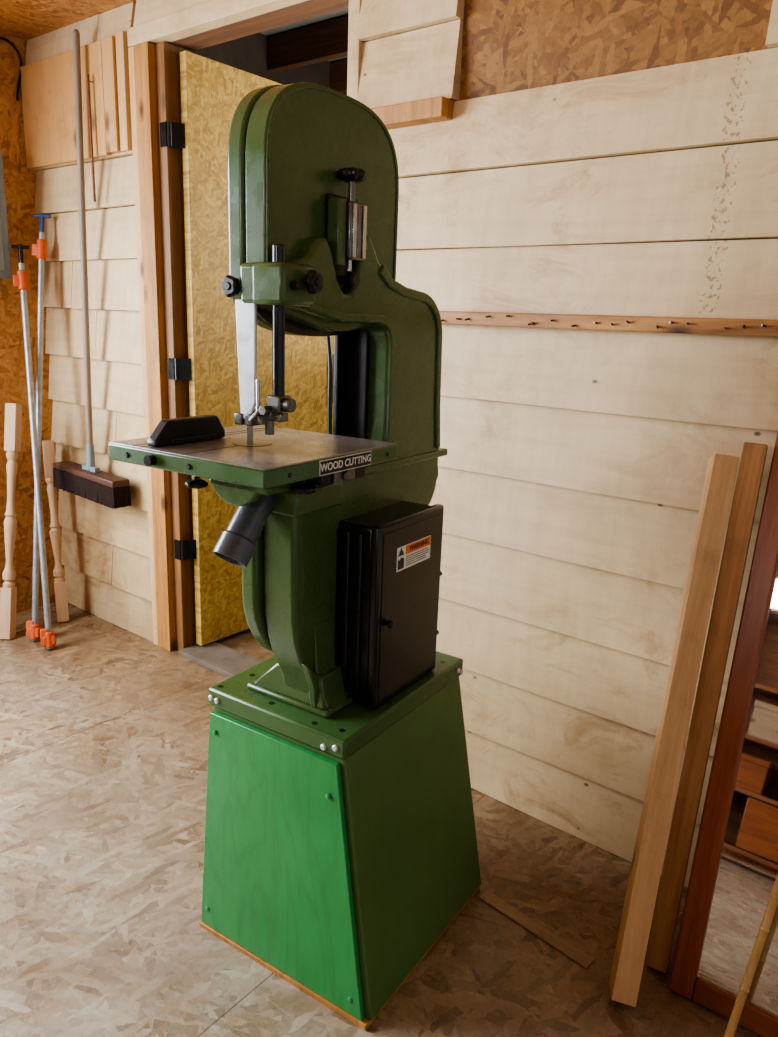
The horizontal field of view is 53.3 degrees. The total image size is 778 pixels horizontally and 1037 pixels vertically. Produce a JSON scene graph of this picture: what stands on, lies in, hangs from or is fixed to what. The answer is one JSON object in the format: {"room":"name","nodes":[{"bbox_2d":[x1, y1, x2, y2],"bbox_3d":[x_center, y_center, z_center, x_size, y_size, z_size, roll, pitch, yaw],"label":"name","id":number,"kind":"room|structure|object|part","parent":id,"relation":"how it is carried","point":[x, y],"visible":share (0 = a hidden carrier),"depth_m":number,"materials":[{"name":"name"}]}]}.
{"room":"woodworking shop","nodes":[
{"label":"woodworking shop","id":0,"kind":"room"},
{"bbox_2d":[0,32,64,612],"bbox_3d":[-3.133,-0.359,1.601,0.100,2.440,5.268,13,18,37],"label":"wall","id":1,"kind":"structure","parent":0,"point":[19,181],"depth_m":3.38,"materials":[{"name":"brown wood"}]},
{"bbox_2d":[0,150,11,278],"bbox_3d":[-1.715,-1.216,3.049,0.077,0.500,0.400,13,18,37],"label":"box","id":2,"kind":"object","parent":1,"relation":"attached to","point":[5,262],"visible":1,"depth_m":3.19,"materials":[{"name":"grey metal"}]},
{"bbox_3d":[-1.688,-1.209,3.029,0.008,0.440,0.340,13,18,37],"label":"door","id":3,"kind":"part","parent":2,"relation":"part of","materials":[{"name":"grey metal"}]},
{"bbox_2d":[0,36,22,100],"bbox_3d":[-1.690,-1.778,2.948,0.015,0.221,0.613,13,18,36],"label":"electrical cable","id":4,"kind":"object","parent":1,"relation":"attached to","point":[2,38],"visible":1,"depth_m":3.17,"materials":[{"name":"black plastic"}]},
{"bbox_2d":[0,0,135,39],"bbox_3d":[-1.150,-1.083,-0.311,5.220,0.050,5.268,13,18,37],"label":"ceiling","id":5,"kind":"structure","parent":0,"point":[23,19],"depth_m":2.88,"materials":[{"name":"brown wood"}]},
{"bbox_2d":[187,33,346,94],"bbox_3d":[0.311,-0.990,3.628,3.000,2.900,2.332,13,18,37],"label":"wall","id":6,"kind":"structure","parent":0,"point":[248,53],"depth_m":4.18,"materials":[{"name":"grey paint"}]},
{"bbox_2d":[267,15,348,72],"bbox_3d":[0.445,-2.283,3.410,2.800,0.160,0.050,13,18,37],"label":"trim","id":7,"kind":"structure","parent":6,"relation":"attached to","point":[328,40],"depth_m":4.04,"materials":[{"name":"brown wood"}]},
{"bbox_2d":[329,59,347,92],"bbox_3d":[0.757,-2.369,3.792,2.800,0.160,0.050,13,18,37],"label":"trim","id":8,"kind":"structure","parent":6,"relation":"attached to","point":[338,70],"depth_m":4.57,"materials":[{"name":"brown wood"}]},
{"bbox_2d":[259,7,348,61],"bbox_3d":[0.362,-2.370,3.274,3.000,0.050,2.332,13,18,37],"label":"ceiling","id":9,"kind":"structure","parent":0,"point":[340,13],"depth_m":4.01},
{"bbox_2d":[0,603,760,1036],"bbox_3d":[-0.286,1.163,1.086,5.720,0.050,7.700,13,18,37],"label":"floor","id":10,"kind":"structure","parent":0,"point":[104,731],"depth_m":1.89,"materials":[{"name":"beige wood"}]},
{"bbox_2d":[0,403,21,639],"bbox_3d":[-1.614,0.014,3.304,0.052,0.989,0.254,3,14,3],"label":"baluster","id":11,"kind":"object","parent":10,"relation":"on","point":[13,411],"visible":1,"depth_m":3.29,"materials":[{"name":"brown wood"}]},
{"bbox_2d":[11,244,55,648],"bbox_3d":[-1.471,-0.296,3.218,0.071,1.630,0.468,-4,16,-23],"label":"clamp","id":12,"kind":"object","parent":10,"relation":"on","point":[20,281],"visible":1,"depth_m":3.21,"materials":[{"name":"metal"}]},
{"bbox_3d":[-1.530,-1.127,3.216,0.070,0.014,0.014,-4,0,-23],"label":"clamp handle","id":13,"kind":"part","parent":12,"relation":"part of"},
{"bbox_2d":[26,213,50,640],"bbox_3d":[-1.484,-0.376,3.265,0.071,1.759,0.409,2,14,1],"label":"clamp","id":14,"kind":"object","parent":10,"relation":"on","point":[39,250],"visible":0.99,"depth_m":3.25,"materials":[{"name":"metal"}]},
{"bbox_3d":[-1.448,-1.264,3.237,0.070,0.014,0.014,2,2,-1],"label":"clamp handle","id":15,"kind":"part","parent":14,"relation":"part of","materials":[{"name":"blue paint"}]},
{"bbox_2d":[42,440,68,621],"bbox_3d":[-1.508,0.059,3.506,0.052,0.810,0.223,-5,16,-26],"label":"baluster","id":16,"kind":"object","parent":10,"relation":"on","point":[48,447],"visible":0.94,"depth_m":3.49,"materials":[{"name":"brown wood"}]},
{"bbox_2d":[108,82,480,1030],"bbox_3d":[-0.123,0.104,1.587,0.477,1.762,0.754,11,17,32],"label":"bandsaw","id":17,"kind":"object","parent":10,"relation":"on","point":[340,844],"visible":1,"depth_m":1.54,"materials":[{"name":"green metal"}]},
{"bbox_2d":[147,415,224,446],"bbox_3d":[-0.350,-0.155,1.351,0.028,0.042,0.160,11,17,32],"label":"gauge","id":18,"kind":"object","parent":17,"relation":"on","point":[183,430],"visible":1,"depth_m":1.33,"materials":[{"name":"black plastic"}]},
{"bbox_3d":[-0.323,-0.061,1.299,0.035,0.019,0.039,11,17,32],"label":"trunnion knob","id":19,"kind":"part","parent":17,"relation":"part of","materials":[{"name":"black plastic"}]},
{"bbox_3d":[-0.264,-0.387,1.292,0.035,0.036,0.022,11,17,32],"label":"knob","id":20,"kind":"part","parent":17,"relation":"part of","materials":[{"name":"black plastic"}]},
{"bbox_3d":[-0.241,-0.228,1.338,0.001,0.320,0.014,11,17,32],"label":"blade","id":21,"kind":"part","parent":17,"relation":"part of","materials":[{"name":"silver metal"}]},
{"bbox_3d":[-0.230,-0.175,1.322,0.020,0.021,0.007,2,14,-1],"label":"guard rod","id":22,"kind":"part","parent":17,"relation":"part of","materials":[{"name":"metal"}]},
{"bbox_3d":[-0.222,-0.209,1.313,0.007,0.053,0.007,11,17,32],"label":"guard rod","id":23,"kind":"part","parent":17,"relation":"part of","materials":[{"name":"metal"}]},
{"bbox_3d":[-0.183,-0.319,1.286,0.021,0.257,0.021,11,17,32],"label":"guide post","id":24,"kind":"part","parent":17,"relation":"part of","materials":[{"name":"metal"}]},
{"bbox_3d":[-0.232,0.706,1.616,0.458,0.547,0.015,11,17,32],"label":"panel","id":25,"kind":"part","parent":17,"relation":"part of","materials":[{"name":"green wood"}]},
{"bbox_3d":[-0.148,-0.062,1.346,0.041,0.038,0.046,11,17,32],"label":"trunnion knob","id":26,"kind":"part","parent":17,"relation":"part of","materials":[{"name":"black plastic"}]},
{"bbox_3d":[-0.170,-0.045,1.464,0.105,0.050,0.140,11,17,32],"label":"trunnion seat","id":27,"kind":"part","parent":17,"relation":"part of","materials":[{"name":"green metal"}]},
{"bbox_3d":[-0.125,-0.383,1.257,0.028,0.038,0.037,11,17,32],"label":"lock knob","id":28,"kind":"part","parent":17,"relation":"part of","materials":[{"name":"black plastic"}]},
{"bbox_3d":[-0.106,0.934,1.878,0.474,0.012,0.500,11,17,32],"label":"board","id":29,"kind":"part","parent":17,"relation":"part of","materials":[{"name":"brown wood"}]},
{"bbox_3d":[-0.064,-0.319,1.523,0.072,0.445,0.576,11,17,32],"label":"frame arm","id":30,"kind":"part","parent":17,"relation":"part of","materials":[{"name":"green metal"}]},
{"bbox_3d":[-0.083,-0.080,1.372,0.015,0.028,0.060,11,17,32],"label":"tilt lock plate","id":31,"kind":"part","parent":17,"relation":"part of","materials":[{"name":"metal"}]},
{"bbox_3d":[-0.072,-0.433,1.407,0.032,0.030,0.033,11,17,32],"label":"tracking knob","id":32,"kind":"part","parent":17,"relation":"part of","materials":[{"name":"black plastic"}]},
{"bbox_3d":[-0.066,0.102,1.679,0.078,0.445,0.521,11,17,32],"label":"frame","id":33,"kind":"part","parent":17,"relation":"part of","materials":[{"name":"green metal"}]},
{"bbox_3d":[-0.065,-0.606,1.367,0.051,0.022,0.051,5,15,10],"label":"tension knob","id":34,"kind":"part","parent":17,"relation":"part of","materials":[{"name":"black plastic"}]},
{"bbox_3d":[-0.061,-0.509,1.371,0.003,0.090,0.010,11,17,32],"label":"slide rail","id":35,"kind":"part","parent":17,"relation":"part of","materials":[{"name":"silver metal"}]},
{"bbox_3d":[-0.044,-0.515,1.395,0.003,0.090,0.010,11,17,32],"label":"slide rail","id":36,"kind":"part","parent":17,"relation":"part of","materials":[{"name":"silver metal"}]},
{"bbox_3d":[0.036,0.177,1.621,0.021,0.385,0.250,11,17,32],"label":"lid","id":37,"kind":"part","parent":17,"relation":"part of","materials":[{"name":"black metal"}]},
{"bbox_3d":[0.045,0.180,1.615,0.002,0.351,0.222,11,17,32],"label":"lid panel","id":38,"kind":"part","parent":17,"relation":"part of","materials":[{"name":"black metal"}]},
{"bbox_2d":[406,547,428,565],"bbox_3d":[0.060,0.078,1.603,0.001,0.021,0.092,11,17,32],"label":"print","id":39,"kind":"object","parent":17,"relation":"attached to","point":[427,547],"depth_m":1.60},
{"bbox_2d":[479,890,593,968],"bbox_3d":[0.343,0.966,1.832,0.302,0.003,0.035,15,20,42],"label":"scrap","id":40,"kind":"object","parent":10,"relation":"on","point":[537,929],"visible":1,"depth_m":1.82,"materials":[{"name":"brown wood"}]},
{"bbox_2d":[609,453,738,1006],"bbox_3d":[0.612,0.439,1.667,0.066,1.127,0.460,10,17,29],"label":"leaning board","id":41,"kind":"object","parent":10,"relation":"on","point":[671,735],"visible":1,"depth_m":1.64,"materials":[{"name":"brown wood"}]},
{"bbox_2d":[645,442,767,972],"bbox_3d":[0.693,0.419,1.697,0.050,1.155,0.310,12,17,33],"label":"leaning board","id":42,"kind":"object","parent":10,"relation":"on","point":[753,457],"visible":1,"depth_m":1.67,"materials":[{"name":"brown wood"}]},
{"bbox_2d":[668,431,777,1036],"bbox_3d":[0.945,0.394,1.497,0.576,1.319,0.379,13,18,36],"label":"framed mirror","id":43,"kind":"object","parent":10,"relation":"on","point":[734,870],"visible":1,"depth_m":1.62,"materials":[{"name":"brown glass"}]},
{"bbox_3d":[0.828,1.033,1.514,0.450,0.050,0.028,12,2,37],"label":"frame rail","id":44,"kind":"part","parent":43,"relation":"part of","materials":[{"name":"brown wood"}]},
{"bbox_2d":[697,569,777,1016],"bbox_3d":[0.945,0.394,1.497,0.458,1.258,0.008,12,2,37],"label":"mirror glass","id":45,"kind":"object","parent":43,"relation":"attached to","point":[742,870],"depth_m":1.61,"materials":[{"name":"silver"}]},
{"bbox_2d":[724,874,777,1036],"bbox_3d":[0.794,0.554,1.482,0.289,0.996,0.020,-7,17,-33],"label":"stick","id":46,"kind":"object","parent":10,"relation":"on","point":[772,904],"visible":1,"depth_m":1.51,"materials":[{"name":"brown wood"}]},
{"bbox_2d":[25,0,777,887],"bbox_3d":[0.462,-0.338,2.029,5.020,2.440,0.147,13,18,37],"label":"wall","id":47,"kind":"structure","parent":0,"point":[572,473],"depth_m":2.00,"materials":[{"name":"beige wood"}]},
{"bbox_2d":[19,40,111,168],"bbox_3d":[-1.281,-1.612,3.058,0.595,0.385,0.029,13,18,37],"label":"plywood sheet","id":48,"kind":"object","parent":47,"relation":"attached to","point":[47,85],"visible":0.86,"depth_m":3.05,"materials":[{"name":"beige wood"}]},
{"bbox_2d":[86,75,95,201],"bbox_3d":[-1.120,-1.433,2.933,0.010,0.440,0.024,13,18,37],"label":"wooden dowel","id":49,"kind":"object","parent":48,"relation":"hanging from","point":[87,76],"visible":1,"depth_m":2.92,"materials":[{"name":"brown wood"}]},
{"bbox_2d":[53,29,130,508],"bbox_3d":[-1.243,-0.946,3.096,0.468,1.776,0.088,13,18,37],"label":"push broom","id":50,"kind":"object","parent":47,"relation":"hanging from","point":[87,481],"visible":1,"depth_m":3.16,"materials":[{"name":"brown wood"}]},
{"bbox_3d":[-1.207,-1.006,3.066,0.095,1.643,0.025,11,17,32],"label":"broom handle","id":51,"kind":"part","parent":50,"relation":"part of","materials":[{"name":"brown wood"}]},
{"bbox_2d":[82,444,99,472],"bbox_3d":[-1.264,-0.259,3.278,0.100,0.116,0.036,13,18,37],"label":"socket","id":52,"kind":"object","parent":50,"relation":"attached to","point":[89,467],"depth_m":3.26,"materials":[{"name":"grey metal"}]},
{"bbox_2d":[101,36,122,153],"bbox_3d":[-1.014,-1.552,2.851,0.070,0.380,0.034,13,18,37],"label":"strip","id":53,"kind":"object","parent":47,"relation":"attached to","point":[108,44],"visible":0.89,"depth_m":2.83,"materials":[{"name":"beige wood"}]},
{"bbox_2d":[115,30,131,151],"bbox_3d":[-0.961,-1.546,2.815,0.047,0.390,0.024,13,18,37],"label":"strip","id":54,"kind":"object","parent":47,"relation":"attached to","point":[122,59],"visible":1,"depth_m":2.80,"materials":[{"name":"brown wood"}]},
{"bbox_2d":[128,42,176,650],"bbox_3d":[-0.863,-0.568,3.052,0.084,2.285,0.154,13,18,37],"label":"trim","id":55,"kind":"structure","parent":47,"relation":"attached to","point":[144,53],"depth_m":2.93,"materials":[{"name":"brown wood"}]},
{"bbox_2d":[155,41,195,649],"bbox_3d":[-0.799,-0.558,3.022,0.048,2.285,0.124,13,18,37],"label":"trim","id":56,"kind":"structure","parent":47,"relation":"attached to","point":[167,54],"depth_m":2.91,"materials":[{"name":"brown wood"}]},
{"bbox_2d":[127,0,307,46],"bbox_3d":[-0.492,-1.612,2.449,1.075,0.058,0.053,13,18,37],"label":"trim","id":57,"kind":"structure","parent":47,"relation":"attached to","point":[212,14],"depth_m":2.52,"materials":[{"name":"beige wood"}]},
{"bbox_2d":[179,641,261,677],"bbox_3d":[-0.487,0.622,3.025,0.865,0.022,0.160,13,18,37],"label":"threshold","id":58,"kind":"object","parent":47,"relation":"attached to","point":[226,661],"depth_m":3.16,"materials":[{"name":"beige wood"}]},
{"bbox_2d":[160,51,334,645],"bbox_3d":[-0.517,-0.617,3.278,0.080,2.232,0.903,14,19,39],"label":"door","id":59,"kind":"structure","parent":47,"relation":"in","point":[212,91],"depth_m":3.00,"materials":[{"name":"yellow wood"}]},
{"bbox_3d":[-0.263,-0.641,3.554,0.020,0.220,0.025,13,18,37],"label":"handle","id":60,"kind":"part","parent":59,"relation":"part of","materials":[{"name":"silver metal"}]},
{"bbox_2d":[170,0,348,50],"bbox_3d":[-0.394,-1.605,2.470,0.865,0.045,0.100,13,18,37],"label":"trim","id":61,"kind":"structure","parent":47,"relation":"attached to","point":[308,9],"depth_m":2.48,"materials":[{"name":"brown wood"}]},
{"bbox_2d":[326,336,332,433],"bbox_3d":[-0.162,-0.320,2.526,0.114,1.017,0.028,6,15,16],"label":"hanging cable","id":62,"kind":"object","parent":47,"relation":"hanging from","point":[328,338],"visible":0.26,"depth_m":2.50,"materials":[{"name":"black plastic"}]},
{"bbox_2d":[347,0,363,99],"bbox_3d":[-0.092,-0.392,2.474,0.042,2.285,0.138,13,18,37],"label":"trim","id":63,"kind":"structure","parent":47,"relation":"attached to","point":[354,45],"depth_m":2.18,"materials":[{"name":"beige wood"}]},
{"bbox_2d":[371,96,453,129],"bbox_3d":[0.026,-1.096,2.111,0.325,0.047,0.055,13,18,37],"label":"trim","id":64,"kind":"structure","parent":47,"relation":"attached to","point":[436,109],"depth_m":2.05,"materials":[{"name":"brown wood"}]},
{"bbox_2d":[439,311,777,336],"bbox_3d":[1.090,-0.334,1.411,2.500,0.035,0.045,13,18,37],"label":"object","id":65,"kind":"object","parent":47,"relation":"attached to","point":[685,325],"visible":0.84,"depth_m":1.82,"materials":[{"name":"beige wood"}]}
]}

